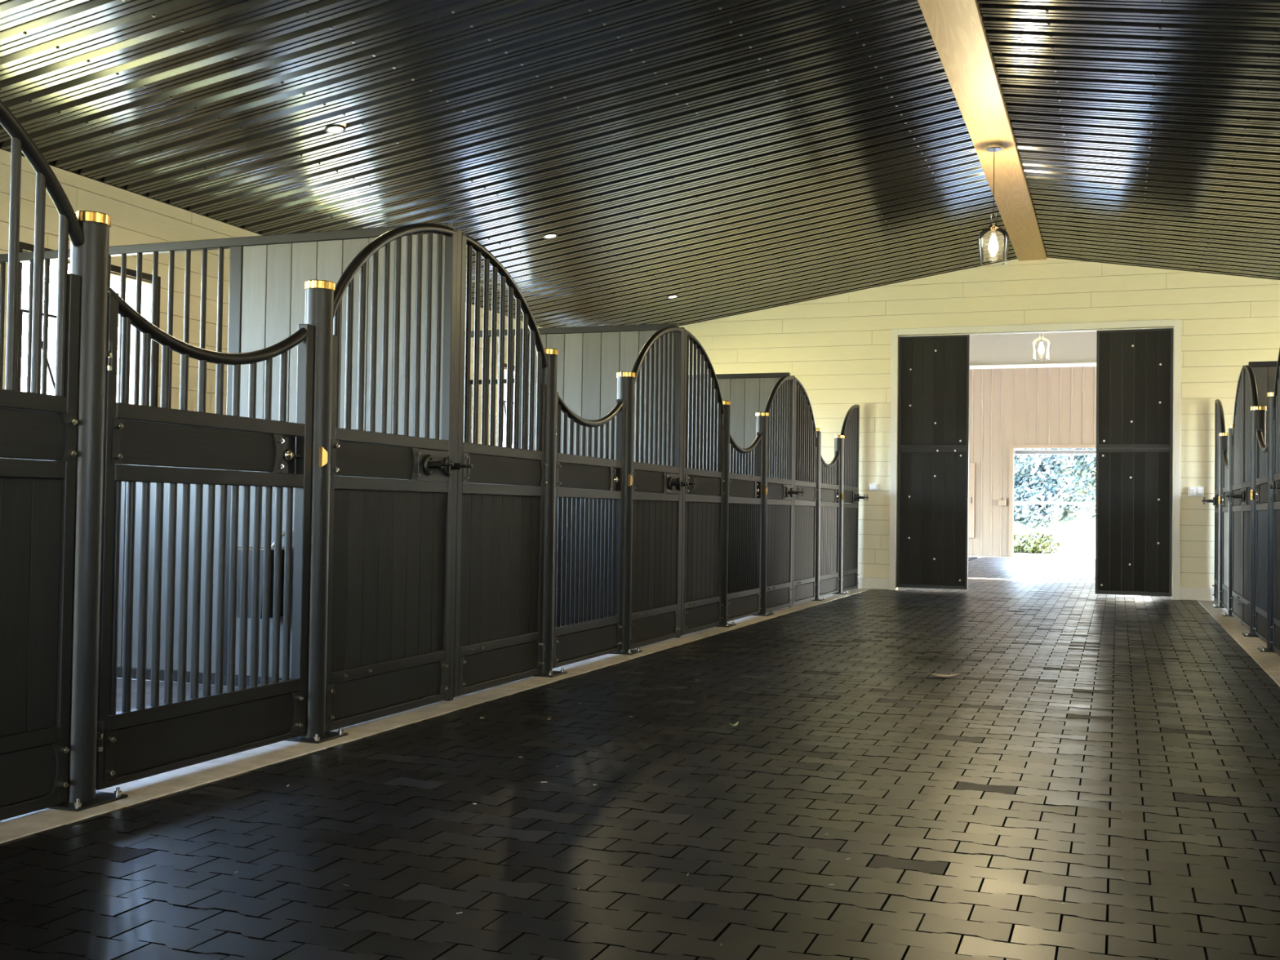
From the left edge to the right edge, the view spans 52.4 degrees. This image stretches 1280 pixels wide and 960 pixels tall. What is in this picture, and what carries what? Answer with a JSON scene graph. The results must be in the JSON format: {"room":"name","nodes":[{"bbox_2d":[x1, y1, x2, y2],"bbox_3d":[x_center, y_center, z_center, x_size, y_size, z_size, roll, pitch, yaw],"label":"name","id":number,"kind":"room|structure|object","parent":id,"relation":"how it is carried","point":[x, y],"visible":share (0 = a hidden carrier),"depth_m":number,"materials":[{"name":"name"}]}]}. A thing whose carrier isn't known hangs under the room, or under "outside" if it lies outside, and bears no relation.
{"room":"farm building","nodes":[
{"label":"farm building","id":0,"kind":"room"},
{"bbox_2d":[0,149,542,445],"bbox_3d":[-5.311,-0.619,6.477,0.200,3.385,26.470,0,-1,20],"label":"wall","id":1,"kind":"structure","parent":0,"point":[136,219],"depth_m":10.35,"materials":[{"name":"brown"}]},
{"bbox_2d":[17,241,160,407],"bbox_3d":[-4.154,-0.816,9.639,0.232,1.620,1.430,0,-1,20],"label":"window","id":2,"kind":"structure","parent":1,"relation":"in","point":[147,286],"depth_m":10.24,"materials":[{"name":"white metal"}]},
{"bbox_2d":[0,148,543,328],"bbox_3d":[-5.323,-2.325,6.424,0.194,0.075,26.270,0,-1,20],"label":"trim","id":3,"kind":"structure","parent":1,"relation":"attached to","point":[51,163],"depth_m":10.15,"materials":[{"name":"black metal"}]},
{"bbox_2d":[503,363,515,417],"bbox_3d":[-1.577,-0.614,16.669,0.232,1.620,1.430,0,-1,20],"label":"window","id":4,"kind":"structure","parent":1,"relation":"in","point":[505,364],"depth_m":16.22,"materials":[{"name":"white glass"}]},
{"bbox_2d":[0,588,869,844],"bbox_3d":[-1.681,1.151,4.989,0.460,0.124,26.270,0,-1,20],"label":"curb","id":5,"kind":"object","parent":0,"point":[162,784],"visible":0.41,"depth_m":5.34,"materials":[{"name":"concrete"}]},
{"bbox_2d":[0,99,84,820],"bbox_3d":[-2.051,-0.173,3.803,0.074,2.433,1.132,0,-1,20],"label":"panel","id":6,"kind":"object","parent":5,"relation":"on","point":[37,497],"visible":1,"depth_m":4.16,"materials":[{"name":"black"}]},
{"bbox_2d":[48,210,128,811],"bbox_3d":[-1.854,0.087,4.355,0.210,1.967,0.230,0,-1,20],"label":"post","id":7,"kind":"object","parent":5,"relation":"on","point":[89,260],"visible":0.84,"depth_m":4.32,"materials":[{"name":"black metal"}]},
{"bbox_2d":[95,287,314,790],"bbox_3d":[-1.623,0.194,4.980,0.078,1.742,1.205,0,-1,20],"label":"gate","id":8,"kind":"object","parent":7,"relation":"attached to","point":[143,741],"visible":0.96,"depth_m":4.89,"materials":[{"name":"black metal"}]},
{"bbox_2d":[0,222,462,701],"bbox_3d":[-2.783,-0.110,7.429,3.889,2.486,0.048,0,-1,20],"label":"wall","id":9,"kind":"structure","parent":5,"relation":"on","point":[268,273],"depth_m":7.18,"materials":[{"name":"black"}]},
{"bbox_2d":[236,530,284,618],"bbox_3d":[-2.030,0.499,6.991,0.210,0.470,0.222,0,-1,20],"label":"pet feeder","id":10,"kind":"object","parent":9,"relation":"attached to","point":[239,548],"visible":0.26,"depth_m":6.91,"materials":[{"name":"black metal"}]},
{"bbox_2d":[285,280,348,743],"bbox_3d":[-1.392,0.123,5.616,0.210,1.967,0.230,0,-1,20],"label":"post","id":11,"kind":"object","parent":5,"relation":"on","point":[319,294],"visible":0.8,"depth_m":5.57,"materials":[{"name":"black metal"}]},
{"bbox_2d":[324,222,472,732],"bbox_3d":[-1.119,-0.104,6.171,0.193,2.433,1.164,0,-1,20],"label":"panel","id":12,"kind":"object","parent":5,"relation":"on","point":[390,540],"visible":0.92,"depth_m":6.20,"materials":[{"name":"black"}]},
{"bbox_2d":[453,232,547,697],"bbox_3d":[-0.762,-0.072,7.318,0.074,2.433,1.132,0,-1,20],"label":"panel","id":13,"kind":"object","parent":5,"relation":"on","point":[500,554],"visible":0.89,"depth_m":7.24,"materials":[{"name":"black"}]},
{"bbox_2d":[533,347,567,677],"bbox_3d":[-0.565,0.188,7.870,0.210,1.967,0.230,0,-1,20],"label":"post","id":14,"kind":"object","parent":5,"relation":"on","point":[548,373],"visible":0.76,"depth_m":7.83,"materials":[{"name":"black metal"}]},
{"bbox_2d":[552,391,625,668],"bbox_3d":[-0.335,0.295,8.495,0.078,1.742,1.205,0,-1,20],"label":"gate","id":15,"kind":"object","parent":14,"relation":"attached to","point":[588,578],"visible":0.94,"depth_m":8.47,"materials":[{"name":"black metal"}]},
{"bbox_2d":[462,323,684,637],"bbox_3d":[-1.494,-0.009,10.944,3.889,2.486,0.048,0,-1,20],"label":"wall","id":16,"kind":"structure","parent":5,"relation":"on","point":[589,358],"depth_m":10.54,"materials":[{"name":"black"}]},
{"bbox_2d":[608,371,642,654],"bbox_3d":[-0.103,0.224,9.131,0.210,1.967,0.230,0,-1,20],"label":"post","id":17,"kind":"object","parent":5,"relation":"on","point":[625,380],"visible":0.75,"depth_m":9.09,"materials":[{"name":"black metal"}]},
{"bbox_2d":[469,372,795,607],"bbox_3d":[-0.205,0.092,14.459,3.889,2.486,0.048,0,-1,20],"label":"wall","id":18,"kind":"structure","parent":5,"relation":"on","point":[748,393],"depth_m":13.98,"materials":[{"name":"black"}]},
{"bbox_2d":[630,325,696,648],"bbox_3d":[0.170,-0.003,9.686,0.193,2.433,1.164,0,-1,20],"label":"panel","id":19,"kind":"object","parent":5,"relation":"on","point":[656,517],"visible":0.91,"depth_m":9.75,"materials":[{"name":"black"}]},
{"bbox_2d":[680,329,724,635],"bbox_3d":[0.527,0.029,10.833,0.074,2.433,1.132,0,-1,20],"label":"panel","id":20,"kind":"object","parent":5,"relation":"on","point":[702,515],"visible":0.99,"depth_m":10.81,"materials":[{"name":"black"}]},
{"bbox_2d":[715,400,736,626],"bbox_3d":[0.724,0.289,11.385,0.210,1.967,0.230,0,-1,20],"label":"post","id":21,"kind":"object","parent":5,"relation":"on","point":[725,418],"visible":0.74,"depth_m":11.34,"materials":[{"name":"black metal"}]},
{"bbox_2d":[727,431,762,622],"bbox_3d":[0.954,0.395,12.009,0.078,1.742,1.205,0,-1,20],"label":"gate","id":22,"kind":"object","parent":21,"relation":"attached to","point":[745,464],"visible":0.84,"depth_m":12.05,"materials":[{"name":"black metal"}]},
{"bbox_2d":[752,412,773,616],"bbox_3d":[1.186,0.325,12.646,0.210,1.967,0.230,0,-1,20],"label":"post","id":23,"kind":"object","parent":5,"relation":"on","point":[762,418],"visible":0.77,"depth_m":12.60,"materials":[{"name":"black metal"}]},
{"bbox_2d":[764,375,804,612],"bbox_3d":[1.458,0.098,13.201,0.193,2.433,1.164,0,-1,20],"label":"panel","id":24,"kind":"object","parent":5,"relation":"on","point":[780,405],"visible":0.91,"depth_m":13.31,"materials":[{"name":"black"}]},
{"bbox_2d":[791,377,817,605],"bbox_3d":[1.815,0.130,14.347,0.074,2.433,1.132,0,-1,20],"label":"panel","id":25,"kind":"object","parent":5,"relation":"on","point":[804,583],"visible":0.97,"depth_m":14.32,"materials":[{"name":"black"}]},
{"bbox_2d":[811,427,826,600],"bbox_3d":[2.012,0.390,14.900,0.210,1.967,0.230,0,-1,20],"label":"post","id":26,"kind":"object","parent":5,"relation":"on","point":[817,441],"visible":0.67,"depth_m":14.86,"materials":[{"name":"black metal"}]},
{"bbox_2d":[819,450,839,596],"bbox_3d":[2.243,0.496,15.524,0.078,1.742,1.205,0,-1,20],"label":"gate","id":27,"kind":"object","parent":26,"relation":"attached to","point":[829,473],"visible":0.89,"depth_m":15.62,"materials":[{"name":"black metal"}]},
{"bbox_2d":[831,435,848,594],"bbox_3d":[2.474,0.426,16.160,0.210,1.967,0.230,0,-1,20],"label":"post","id":28,"kind":"object","parent":5,"relation":"on","point":[838,439],"visible":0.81,"depth_m":16.11,"materials":[{"name":"black metal"}]},
{"bbox_2d":[840,404,868,591],"bbox_3d":[2.747,0.199,16.715,0.193,2.433,1.164,0,-1,20],"label":"panel","id":29,"kind":"object","parent":5,"relation":"on","point":[851,425],"visible":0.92,"depth_m":16.86,"materials":[{"name":"black metal"}]},
{"bbox_2d":[502,373,514,443],"bbox_3d":[-2.627,-2.387,27.935,0.200,3.200,15.500,0,-1,20],"label":"wall","id":30,"kind":"structure","parent":0,"point":[505,374],"depth_m":27.17,"materials":[{"name":"grey paint"}]},
{"bbox_2d":[0,556,1279,959],"bbox_3d":[3.215,1.382,11.834,14.540,0.122,42.500,0,-1,20],"label":"floor","id":31,"kind":"structure","parent":0,"point":[747,810],"depth_m":4.26,"materials":[{"name":"black"}]},
{"bbox_2d":[194,685,1256,946],"bbox_3d":[0.634,1.129,5.221,3.299,0.002,4.538,0,-1,20],"label":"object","id":32,"kind":"object","parent":31,"relation":"on","point":[768,686],"visible":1,"depth_m":4.46,"materials":[{"name":"beige"}]},
{"bbox_2d":[728,721,738,726],"bbox_3d":[0.434,1.130,6.024,0.055,0.022,0.032,2,-2,-31],"label":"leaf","id":33,"kind":"object","parent":31,"relation":"on","point":[736,723],"visible":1,"depth_m":6.03,"materials":[{"name":"green"}]},
{"bbox_2d":[927,672,960,676],"bbox_3d":[1.870,1.197,8.001,0.200,0.022,0.085,1,-1,9],"label":"dry leaf","id":34,"kind":"object","parent":31,"relation":"on","point":[940,675],"visible":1,"depth_m":8.01,"materials":[{"name":"beige plant"}]},
{"bbox_2d":[1008,609,1025,611],"bbox_3d":[3.958,1.374,13.682,0.184,0.006,0.184,0,-1,20],"label":"floor drain","id":35,"kind":"object","parent":31,"relation":"on","point":[1008,610],"visible":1,"depth_m":13.64,"materials":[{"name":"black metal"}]},
{"bbox_2d":[968,577,1095,582],"bbox_3d":[6.342,1.611,20.217,16.000,0.106,0.300,0,-1,20],"label":"threshold","id":36,"kind":"object","parent":31,"relation":"on","point":[968,577],"visible":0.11,"depth_m":20.25,"materials":[{"name":"beige"}]},
{"bbox_2d":[0,0,1279,328],"bbox_3d":[0.363,-2.808,3.994,13.140,1.088,27.550,0,-1,20],"label":"ceiling","id":37,"kind":"structure","parent":0,"point":[725,157],"depth_m":9.86,"materials":[{"name":"black metal"}]},
{"bbox_2d":[324,124,346,133],"bbox_3d":[-2.169,-2.495,9.263,0.148,0.034,0.149,0,-2,28],"label":"recessed light","id":38,"kind":"object","parent":37,"relation":"in","point":[335,129],"visible":1,"depth_m":9.26,"materials":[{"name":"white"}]},
{"bbox_2d":[542,233,557,238],"bbox_3d":[-0.880,-2.394,12.778,0.148,0.034,0.149,0,-2,28],"label":"recessed light","id":39,"kind":"object","parent":37,"relation":"in","point":[550,235],"visible":1,"depth_m":12.77,"materials":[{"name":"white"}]},
{"bbox_2d":[666,294,678,298],"bbox_3d":[0.409,-2.293,16.293,0.148,0.034,0.149,0,-2,28],"label":"recessed light","id":40,"kind":"object","parent":37,"relation":"in","point":[675,295],"visible":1,"depth_m":16.29,"materials":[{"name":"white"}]},
{"bbox_2d":[917,0,1016,154],"bbox_3d":[1.831,-3.103,7.957,0.346,0.092,8.030,0,-1,20],"label":"ridge beam","id":41,"kind":"structure","parent":37,"relation":"attached to","point":[956,28],"depth_m":9.51,"materials":[{"name":"beige wood"}]},
{"bbox_2d":[977,142,1008,266],"bbox_3d":[3.121,-2.432,11.488,0.268,1.047,0.268,0,-1,20],"label":"pendant lamp","id":42,"kind":"object","parent":41,"relation":"hanging from","point":[995,147],"visible":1,"depth_m":11.44,"materials":[{"name":"silver metal"}]},
{"bbox_2d":[991,230,995,235],"bbox_3d":[3.117,-2.203,11.482,0.036,0.075,0.035,0,-1,20],"label":"socket","id":43,"kind":"object","parent":42,"relation":"attached to","point":[993,232],"depth_m":11.47,"materials":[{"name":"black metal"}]},
{"bbox_2d":[977,147,1046,261],"bbox_3d":[4.114,-2.924,14.186,0.346,0.092,5.234,0,-1,20],"label":"ridge beam","id":44,"kind":"structure","parent":37,"relation":"attached to","point":[1012,198],"depth_m":13.57,"materials":[{"name":"beige wood"}]},
{"bbox_2d":[679,257,1279,600],"bbox_3d":[5.008,-0.701,16.691,12.140,4.326,0.201,0,-1,20],"label":"wall","id":45,"kind":"structure","parent":0,"point":[838,347],"depth_m":16.76,"materials":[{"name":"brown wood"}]},
{"bbox_2d":[857,577,888,589],"bbox_3d":[3.090,1.367,17.221,0.405,0.152,0.016,0,-1,20],"label":"baseboard","id":46,"kind":"structure","parent":45,"relation":"attached to","point":[869,583],"depth_m":17.21,"materials":[{"name":"white wood"}]},
{"bbox_2d":[869,483,878,490],"bbox_3d":[3.096,0.092,17.240,0.120,0.090,0.040,0,-1,20],"label":"wall outlet","id":47,"kind":"object","parent":45,"relation":"attached to","point":[873,486],"visible":1,"depth_m":17.22,"materials":[{"name":"white paint"}]},
{"bbox_2d":[888,328,897,590],"bbox_3d":[3.342,-0.274,17.172,0.085,3.447,0.022,0,-1,20],"label":"trim","id":48,"kind":"structure","parent":45,"relation":"attached to","point":[894,367],"depth_m":17.16,"materials":[{"name":"white wood"}]},
{"bbox_2d":[896,334,969,589],"bbox_3d":[3.849,-0.239,17.099,0.909,3.317,0.058,0,-1,20],"label":"door","id":49,"kind":"structure","parent":45,"relation":"in","point":[934,371],"depth_m":17.07,"materials":[{"name":"black wood"}]},
{"bbox_2d":[897,319,1173,337],"bbox_3d":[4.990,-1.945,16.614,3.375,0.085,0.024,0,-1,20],"label":"trim","id":50,"kind":"structure","parent":45,"relation":"attached to","point":[1166,322],"depth_m":16.57,"materials":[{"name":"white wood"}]},
{"bbox_2d":[1094,328,1173,596],"bbox_3d":[6.164,-0.225,16.250,0.894,3.317,0.058,0,-1,20],"label":"door","id":51,"kind":"structure","parent":45,"relation":"in","point":[1135,367],"depth_m":16.23,"materials":[{"name":"black wood"}]},
{"bbox_2d":[1172,319,1181,599],"bbox_3d":[6.591,-0.255,15.980,0.085,3.447,0.022,0,-1,20],"label":"trim","id":52,"kind":"structure","parent":45,"relation":"attached to","point":[1177,322],"depth_m":15.97,"materials":[{"name":"white wood"}]},
{"bbox_2d":[1188,486,1204,496],"bbox_3d":[6.784,0.141,15.886,0.173,0.120,0.040,0,-1,20],"label":"wall outlet","id":53,"kind":"object","parent":45,"relation":"attached to","point":[1193,491],"visible":1,"depth_m":15.87,"materials":[{"name":"white paint"}]},
{"bbox_2d":[1180,586,1213,600],"bbox_3d":[6.786,1.389,15.864,0.380,0.152,0.016,0,-1,20],"label":"baseboard","id":54,"kind":"structure","parent":45,"relation":"attached to","point":[1186,593],"depth_m":15.86,"materials":[{"name":"white wood"}]},
{"bbox_2d":[968,366,1096,557],"bbox_3d":[10.349,-0.924,31.100,22.000,5.600,0.230,0,-1,20],"label":"wall","id":55,"kind":"structure","parent":0,"point":[1011,409],"depth_m":31.52,"materials":[{"name":"beige wood"}]},
{"bbox_2d":[968,462,974,537],"bbox_3d":[7.566,0.496,31.957,1.240,1.840,0.060,0,-1,20],"label":"hatch","id":56,"kind":"object","parent":55,"relation":"attached to","point":[971,465],"visible":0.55,"depth_m":31.75,"materials":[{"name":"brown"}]},
{"bbox_2d":[998,497,1006,506],"bbox_3d":[8.764,0.523,31.506,0.180,0.200,0.080,0,-1,20],"label":"switch box","id":57,"kind":"object","parent":55,"relation":"attached to","point":[1001,502],"visible":1,"depth_m":31.47,"materials":[{"name":"brown"}]},
{"bbox_2d":[1014,449,1096,454],"bbox_3d":[10.606,-0.667,31.238,3.110,0.100,0.180,0,-1,20],"label":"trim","id":58,"kind":"structure","parent":55,"relation":"in","point":[1016,451],"depth_m":31.38,"materials":[{"name":"white wood"}]},
{"bbox_2d":[969,331,1096,365],"bbox_3d":[6.433,-2.904,20.393,16.000,2.255,0.250,0,-1,20],"label":"wall header","id":59,"kind":"structure","parent":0,"point":[1066,347],"depth_m":20.35,"materials":[{"name":"grey"}]},
{"bbox_2d":[969,362,1096,368],"bbox_3d":[6.361,-1.777,20.216,16.000,0.050,0.070,0,-1,20],"label":"trim","id":60,"kind":"structure","parent":59,"relation":"attached to","point":[1086,364],"depth_m":20.27,"materials":[{"name":"white paint"}]},
{"bbox_2d":[1197,600,1279,686],"bbox_3d":[2.497,1.175,3.457,0.480,0.124,26.270,0,-1,20],"label":"curb","id":61,"kind":"object","parent":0,"point":[1269,662],"visible":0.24,"depth_m":10.62,"materials":[{"name":"concrete"}]},
{"bbox_2d":[1201,399,1225,602],"bbox_3d":[6.721,0.222,15.258,0.193,2.433,1.164,0,-1,20],"label":"panel","id":62,"kind":"object","parent":61,"relation":"on","point":[1220,425],"visible":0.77,"depth_m":15.55,"materials":[{"name":"black metal"}]},
{"bbox_2d":[1212,432,1228,608],"bbox_3d":[6.568,0.450,14.659,0.210,1.967,0.230,0,-1,20],"label":"post","id":63,"kind":"object","parent":61,"relation":"on","point":[1223,437],"visible":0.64,"depth_m":14.63,"materials":[{"name":"black metal"}]},
{"bbox_2d":[1221,424,1234,617],"bbox_3d":[6.106,0.414,13.398,0.210,1.967,0.230,0,-1,20],"label":"post","id":64,"kind":"object","parent":61,"relation":"on","point":[1231,438],"visible":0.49,"depth_m":13.37,"materials":[{"name":"black metal"}]},
{"bbox_2d":[1219,449,1228,609],"bbox_3d":[6.332,0.520,14.024,0.078,1.742,1.205,0,-1,20],"label":"gate","id":65,"kind":"object","parent":64,"relation":"attached to","point":[1225,460],"visible":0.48,"depth_m":14.35,"materials":[{"name":"black metal"}]},
{"bbox_2d":[1229,368,1242,622],"bbox_3d":[5.901,0.154,12.849,0.074,2.433,1.132,0,-1,20],"label":"panel","id":66,"kind":"object","parent":61,"relation":"on","point":[1237,519],"visible":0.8,"depth_m":12.90,"materials":[{"name":"black"}]},
{"bbox_2d":[1226,364,1258,630],"bbox_3d":[5.432,0.121,11.743,0.193,2.433,1.164,0,-1,20],"label":"panel","id":67,"kind":"object","parent":61,"relation":"on","point":[1250,393],"visible":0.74,"depth_m":11.96,"materials":[{"name":"black metal"}]},
{"bbox_2d":[1241,405,1266,637],"bbox_3d":[5.279,0.349,11.144,0.210,1.967,0.230,0,-1,20],"label":"post","id":68,"kind":"object","parent":61,"relation":"on","point":[1258,413],"visible":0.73,"depth_m":11.11,"materials":[{"name":"black metal"}]},
{"bbox_2d":[1241,360,1277,625],"bbox_3d":[7.515,0.137,11.627,3.889,2.486,0.048,0,-1,20],"label":"wall","id":69,"kind":"structure","parent":61,"relation":"on","point":[1264,372],"depth_m":12.24,"materials":[{"name":"black"}]},
{"bbox_2d":[1257,391,1275,652],"bbox_3d":[4.817,0.313,9.883,0.210,1.967,0.230,0,-1,20],"label":"post","id":70,"kind":"object","parent":61,"relation":"on","point":[1271,409],"visible":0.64,"depth_m":9.86,"materials":[{"name":"black metal"}]},
{"bbox_2d":[1252,428,1267,643],"bbox_3d":[5.044,0.420,10.509,0.078,1.742,1.205,0,-1,20],"label":"gate","id":71,"kind":"object","parent":70,"relation":"attached to","point":[1261,460],"visible":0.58,"depth_m":10.75,"materials":[{"name":"black metal"}]},
{"bbox_2d":[1269,348,1279,655],"bbox_3d":[4.612,0.053,9.334,0.074,2.433,1.132,0,-1,20],"label":"panel","id":72,"kind":"object","parent":61,"relation":"on","point":[1276,602],"visible":0.98,"depth_m":9.70,"materials":[{"name":"black metal"}]},
{"bbox_2d":[1269,480,1279,493],"bbox_3d":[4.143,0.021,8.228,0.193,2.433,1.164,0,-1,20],"label":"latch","id":73,"kind":"object","parent":72,"relation":"attached to","point":[1276,486],"visible":1,"depth_m":8.54,"materials":[{"name":"black metal"}]},
{"bbox_3d":[5.702,-2.391,18.553,13.140,1.088,3.680,0,-1,20],"label":"ceiling","id":74,"kind":"structure","parent":0,"visible":0},
{"bbox_2d":[1031,333,1051,360],"bbox_3d":[5.715,-2.285,18.534,0.268,1.158,0.268,0,-1,20],"label":"pendant lamp","id":75,"kind":"object","parent":74,"relation":"hanging from","point":[1041,338],"visible":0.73,"depth_m":18.46,"materials":[{"name":"silver metal"}]},
{"label":"outside","id":76,"kind":"structure","parent":0,"visible":0},
{"bbox_2d":[968,545,1095,559],"bbox_3d":[12.208,2.325,40.575,23.000,0.200,19.310,0,-1,20],"label":"gravel","id":77,"kind":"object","parent":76,"point":[1066,551],"depth_m":37.68,"materials":[{"name":"beige gravel"}]},
{"bbox_2d":[1013,531,1062,553],"bbox_3d":[11.583,1.902,38.807,2.012,0.765,1.143,0,-2,41],"label":"shrub","id":78,"kind":"object","parent":77,"relation":"on","point":[1030,543],"visible":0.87,"depth_m":38.38,"materials":[{"name":"green plant"}]},
{"bbox_2d":[1013,501,1095,537],"bbox_3d":[13.698,1.500,42.882,6.000,1.600,0.120,0,-1,20],"label":"fence","id":79,"kind":"object","parent":77,"relation":"on","point":[1055,508],"visible":0.21,"depth_m":42.83,"materials":[{"name":"white paint"}]},
{"bbox_2d":[1085,542,1093,554],"bbox_3d":[13.382,2.023,38.720,0.252,0.350,0.252,0,-1,20],"label":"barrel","id":80,"kind":"object","parent":77,"relation":"on","point":[1089,545],"visible":1,"depth_m":38.63,"materials":[{"name":"white plastic"}]},
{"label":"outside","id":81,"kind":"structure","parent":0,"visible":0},
{"bbox_2d":[1013,527,1095,546],"bbox_3d":[12.025,2.321,32.817,180.000,0.440,210.000,0,-1,20],"label":"lawn","id":82,"kind":"structure","parent":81,"point":[1068,536],"depth_m":83.44,"materials":[{"name":"white"}]},
{"bbox_2d":[1013,448,1086,533],"bbox_3d":[15.817,0.513,51.762,4.502,4.198,3.706,2,-2,-37],"label":"tree","id":83,"kind":"object","parent":82,"relation":"on","point":[1037,477],"visible":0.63,"depth_m":50.75,"materials":[{"name":"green plant"}]},
{"bbox_2d":[1034,448,1084,537],"bbox_3d":[22.460,-2.648,70.085,7.654,11.548,6.315,0,-1,20],"label":"tree","id":84,"kind":"object","parent":82,"relation":"on","point":[1050,529],"visible":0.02,"depth_m":70.41,"materials":[{"name":"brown plant"}]},
{"bbox_2d":[1062,448,1096,519],"bbox_3d":[20.901,-1.934,58.734,6.140,9.547,6.446,2,-2,-31],"label":"tree","id":85,"kind":"object","parent":82,"relation":"on","point":[1086,464],"visible":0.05,"depth_m":57.36,"materials":[{"name":"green plant"}]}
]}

